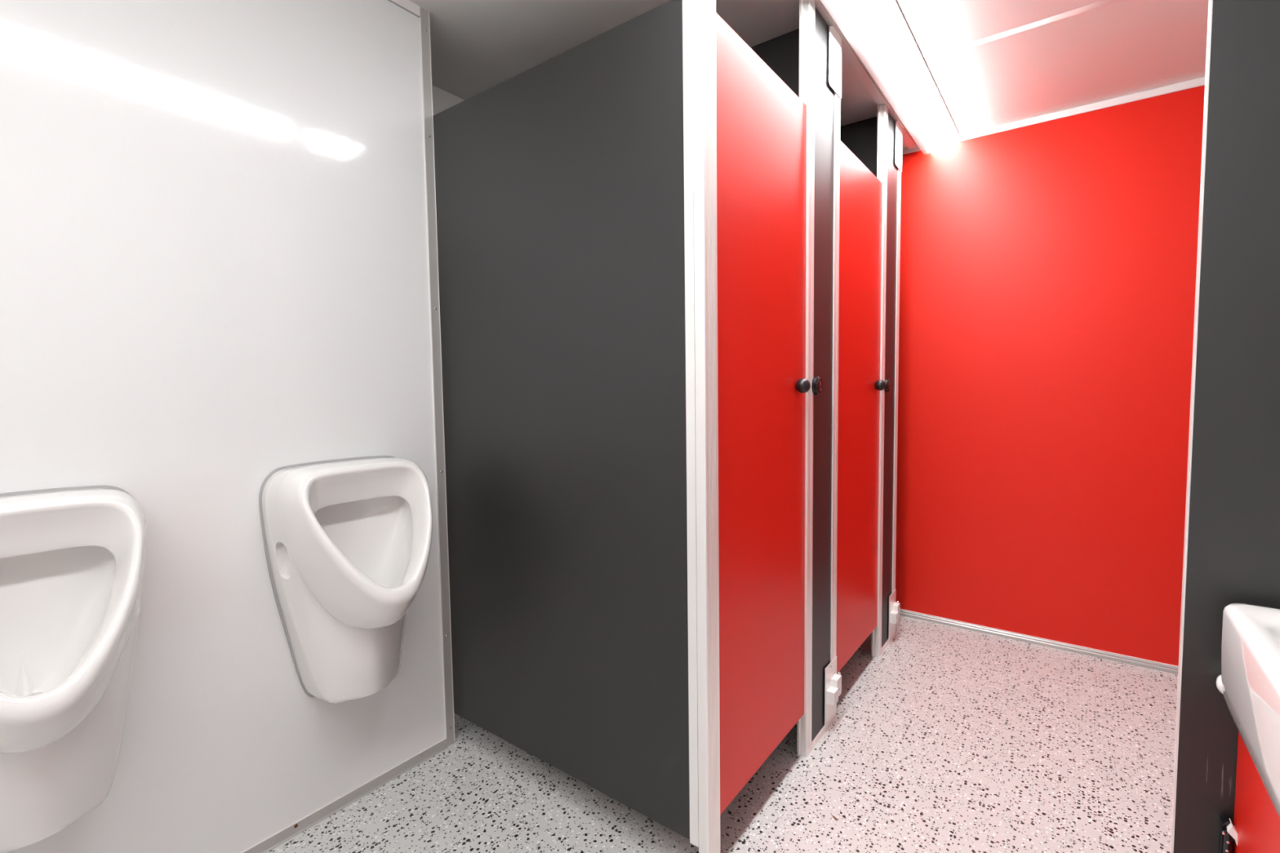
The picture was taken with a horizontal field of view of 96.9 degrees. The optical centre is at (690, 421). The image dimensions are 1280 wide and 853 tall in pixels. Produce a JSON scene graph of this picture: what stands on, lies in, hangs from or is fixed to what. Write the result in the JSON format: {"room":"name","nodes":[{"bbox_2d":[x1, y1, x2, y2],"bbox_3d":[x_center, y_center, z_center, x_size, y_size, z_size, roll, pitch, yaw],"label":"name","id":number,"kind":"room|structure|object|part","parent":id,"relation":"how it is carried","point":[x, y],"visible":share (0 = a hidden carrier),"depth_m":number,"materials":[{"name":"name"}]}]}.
{"room":"public restroom","nodes":[
{"label":"public restroom","id":0,"kind":"room"},
{"bbox_2d":[0,0,445,852],"bbox_3d":[-1.466,-0.038,0.945,0.100,2.350,2.208,2,4,34],"label":"wall","id":1,"kind":"structure","parent":0,"point":[214,264],"depth_m":1.35,"materials":[{"name":"white laminate"}]},
{"bbox_2d":[0,484,146,852],"bbox_3d":[-1.187,0.461,1.016,0.310,0.642,0.381,2,4,34],"label":"urinal","id":2,"kind":"object","parent":1,"relation":"attached to","point":[73,559],"visible":1,"depth_m":1.06,"materials":[{"name":"white ceramic"}]},
{"bbox_2d":[240,737,448,852],"bbox_3d":[-1.419,1.121,0.973,0.010,0.031,2.179,2,4,34],"label":"trim","id":3,"kind":"structure","parent":1,"relation":"attached to","point":[268,844],"depth_m":1.61,"materials":[{"name":"metal"}]},
{"bbox_2d":[258,455,432,703],"bbox_3d":[-0.850,0.428,1.508,0.310,0.642,0.381,2,4,34],"label":"urinal","id":4,"kind":"object","parent":1,"relation":"attached to","point":[347,542],"visible":1,"depth_m":1.47,"materials":[{"name":"white ceramic"}]},
{"bbox_2d":[387,0,420,17],"bbox_3d":[-1.441,-1.192,0.832,0.005,0.032,2.178,2,4,34],"label":"trim","id":5,"kind":"structure","parent":1,"relation":"attached to","point":[408,6],"depth_m":1.70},
{"bbox_2d":[419,7,454,746],"bbox_3d":[-0.809,-0.097,1.813,0.005,2.349,0.031,2,4,34],"label":"trim","id":6,"kind":"structure","parent":1,"relation":"attached to","point":[424,23],"depth_m":1.81,"materials":[{"name":"metal"}]},
{"bbox_2d":[431,84,464,115],"bbox_3d":[-1.245,-0.102,1.951,0.100,2.350,4.122,2,4,34],"label":"wall","id":7,"kind":"structure","parent":0,"point":[442,100],"depth_m":2.21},
{"bbox_2d":[750,28,799,97],"bbox_3d":[-0.137,-0.180,2.266,1.369,2.249,0.024,2,4,34],"label":"divider","id":8,"kind":"object","parent":7,"relation":"attached to","point":[780,54],"visible":0.02,"depth_m":1.88,"materials":[{"name":"laminate"}]},
{"bbox_2d":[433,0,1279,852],"bbox_3d":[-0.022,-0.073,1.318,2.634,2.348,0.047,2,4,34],"label":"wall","id":9,"kind":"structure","parent":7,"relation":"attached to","point":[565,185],"depth_m":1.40,"materials":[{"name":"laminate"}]},
{"bbox_2d":[813,0,916,149],"bbox_3d":[0.567,-1.290,2.000,0.036,0.014,1.850,2,4,34],"label":"trim","id":10,"kind":"structure","parent":9,"relation":"attached to","point":[848,54],"depth_m":2.10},
{"bbox_2d":[1216,674,1222,693],"bbox_3d":[0.764,0.372,0.803,0.028,0.028,0.028,2,4,34],"label":"buffer","id":11,"kind":"object","parent":9,"relation":"attached to","point":[1219,683],"visible":0.25,"depth_m":0.80,"materials":[{"name":"white plastic"}]},
{"bbox_2d":[840,116,877,177],"bbox_3d":[0.291,-0.222,2.893,1.369,2.249,0.024,2,4,34],"label":"divider","id":12,"kind":"object","parent":7,"relation":"attached to","point":[860,137],"visible":0.02,"depth_m":2.49,"materials":[{"name":"laminate"}]},
{"bbox_2d":[266,615,1177,852],"bbox_3d":[-0.105,1.149,1.255,2.835,0.080,4.322,2,4,34],"label":"floor","id":13,"kind":"structure","parent":0,"point":[950,740],"depth_m":1.69,"materials":[{"name":"plastic"}]},
{"bbox_2d":[692,0,720,852],"bbox_3d":[0.037,-0.071,1.285,0.033,2.350,0.061,2,4,34],"label":"post","id":14,"kind":"object","parent":13,"relation":"on","point":[704,11],"visible":1,"depth_m":1.27,"materials":[{"name":"metal"}]},
{"bbox_2d":[796,0,841,756],"bbox_3d":[0.434,-0.102,1.840,0.058,2.335,0.278,2,4,34],"label":"pilaster","id":15,"kind":"object","parent":13,"relation":"on","point":[820,44],"visible":0.93,"depth_m":1.83,"materials":[{"name":"metal"}]},
{"bbox_2d":[715,13,810,814],"bbox_3d":[0.218,0.008,1.520,0.054,1.876,0.523,2,4,34],"label":"door","id":16,"kind":"structure","parent":15,"relation":"attached to","point":[762,384],"depth_m":1.49,"materials":[{"name":"red laminate"}]},
{"bbox_3d":[0.334,-0.107,1.673,0.041,0.044,0.044,2,4,34],"label":"door knob","id":17,"kind":"part","parent":16,"relation":"part of","materials":[{"name":"black plastic"}]},
{"bbox_3d":[0.435,1.053,1.923,0.029,0.020,0.264,2,4,34],"label":"foot rail","id":18,"kind":"part","parent":15,"relation":"part of","materials":[{"name":"metal"}]},
{"bbox_3d":[0.424,-0.106,1.851,0.018,2.312,0.188,2,4,34],"label":"panel","id":19,"kind":"part","parent":15,"relation":"part of","materials":[{"name":"metal"}]},
{"bbox_3d":[0.489,0.937,1.971,0.003,0.206,0.109,2,4,34],"label":"hinge plate","id":20,"kind":"part","parent":15,"relation":"part of","materials":[{"name":"metal"}]},
{"bbox_3d":[0.472,-1.175,1.842,0.003,0.193,0.110,2,4,34],"label":"hinge plate","id":21,"kind":"part","parent":15,"relation":"part of","materials":[{"name":"metal"}]},
{"bbox_2d":[871,104,902,657],"bbox_3d":[0.882,-0.145,2.495,0.058,2.335,0.278,2,4,34],"label":"pilaster","id":22,"kind":"object","parent":13,"relation":"on","point":[890,132],"visible":0.9,"depth_m":2.48,"materials":[{"name":"metal"}]},
{"bbox_2d":[835,140,885,674],"bbox_3d":[0.666,-0.036,2.174,0.054,1.876,0.525,2,4,34],"label":"door","id":23,"kind":"structure","parent":22,"relation":"attached to","point":[860,384],"depth_m":2.16,"materials":[{"name":"red laminate"}]},
{"bbox_3d":[0.783,-0.151,2.328,0.041,0.044,0.044,2,4,34],"label":"door knob","id":24,"kind":"part","parent":23,"relation":"part of","materials":[{"name":"black plastic"}]},
{"bbox_3d":[0.883,1.009,2.578,0.029,0.020,0.264,2,4,34],"label":"foot rail","id":25,"kind":"part","parent":22,"relation":"part of","materials":[{"name":"metal"}]},
{"bbox_3d":[0.873,-0.150,2.506,0.018,2.312,0.188,2,4,34],"label":"panel","id":26,"kind":"part","parent":22,"relation":"part of","materials":[{"name":"metal"}]},
{"bbox_3d":[0.938,0.893,2.626,0.003,0.206,0.109,2,4,34],"label":"hinge plate","id":27,"kind":"part","parent":22,"relation":"part of","materials":[{"name":"metal"}]},
{"bbox_3d":[0.920,-1.219,2.497,0.003,0.193,0.110,2,4,34],"label":"hinge plate","id":28,"kind":"part","parent":22,"relation":"part of","materials":[{"name":"metal"}]},
{"bbox_2d":[1218,731,1279,852],"bbox_3d":[0.760,0.799,0.494,0.367,0.697,0.583,2,4,34],"label":"base cabinet","id":29,"kind":"object","parent":13,"relation":"on","point":[1255,828],"visible":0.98,"depth_m":0.75,"materials":[{"name":"red laminate"}]},
{"bbox_2d":[1221,603,1279,819],"bbox_3d":[0.750,0.359,0.471,0.381,0.182,0.542,2,4,34],"label":"washbasin","id":30,"kind":"object","parent":29,"relation":"in","point":[1251,633],"visible":1,"depth_m":0.66,"materials":[{"name":"white ceramic"}]},
{"bbox_2d":[408,0,1208,148],"bbox_3d":[-0.126,-1.277,1.106,2.835,0.080,4.322,2,4,34],"label":"ceiling","id":31,"kind":"structure","parent":0,"point":[1123,47],"depth_m":1.93,"materials":[{"name":"white paint"}]},
{"bbox_2d":[820,0,959,153],"bbox_3d":[0.061,-1.202,1.038,0.162,0.064,4.012,2,4,34],"label":"ceiling light","id":32,"kind":"object","parent":31,"relation":"attached to","point":[878,32],"visible":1,"depth_m":1.98,"materials":[{"name":"white plastic"}]},
{"bbox_2d":[924,0,1121,61],"bbox_3d":[1.271,-1.287,1.738,1.040,0.001,0.032,2,4,34],"label":"trim","id":33,"kind":"structure","parent":31,"relation":"attached to","point":[1104,2],"depth_m":1.86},
{"bbox_2d":[895,85,1204,666],"bbox_3d":[1.075,-0.181,2.920,2.635,2.350,0.100,2,4,34],"label":"wall","id":34,"kind":"structure","parent":0,"point":[1048,269],"depth_m":2.50,"materials":[{"name":"red paint"}]},
{"bbox_2d":[899,608,1177,674],"bbox_3d":[1.052,0.981,2.943,2.635,0.030,0.016,2,4,34],"label":"baseboard","id":35,"kind":"structure","parent":34,"relation":"attached to","point":[1171,668],"depth_m":2.56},
{"bbox_2d":[902,77,1204,155],"bbox_3d":[1.035,-1.337,2.805,2.635,0.028,0.007,2,4,34],"label":"trim","id":36,"kind":"structure","parent":34,"relation":"attached to","point":[1199,82],"depth_m":2.38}
]}

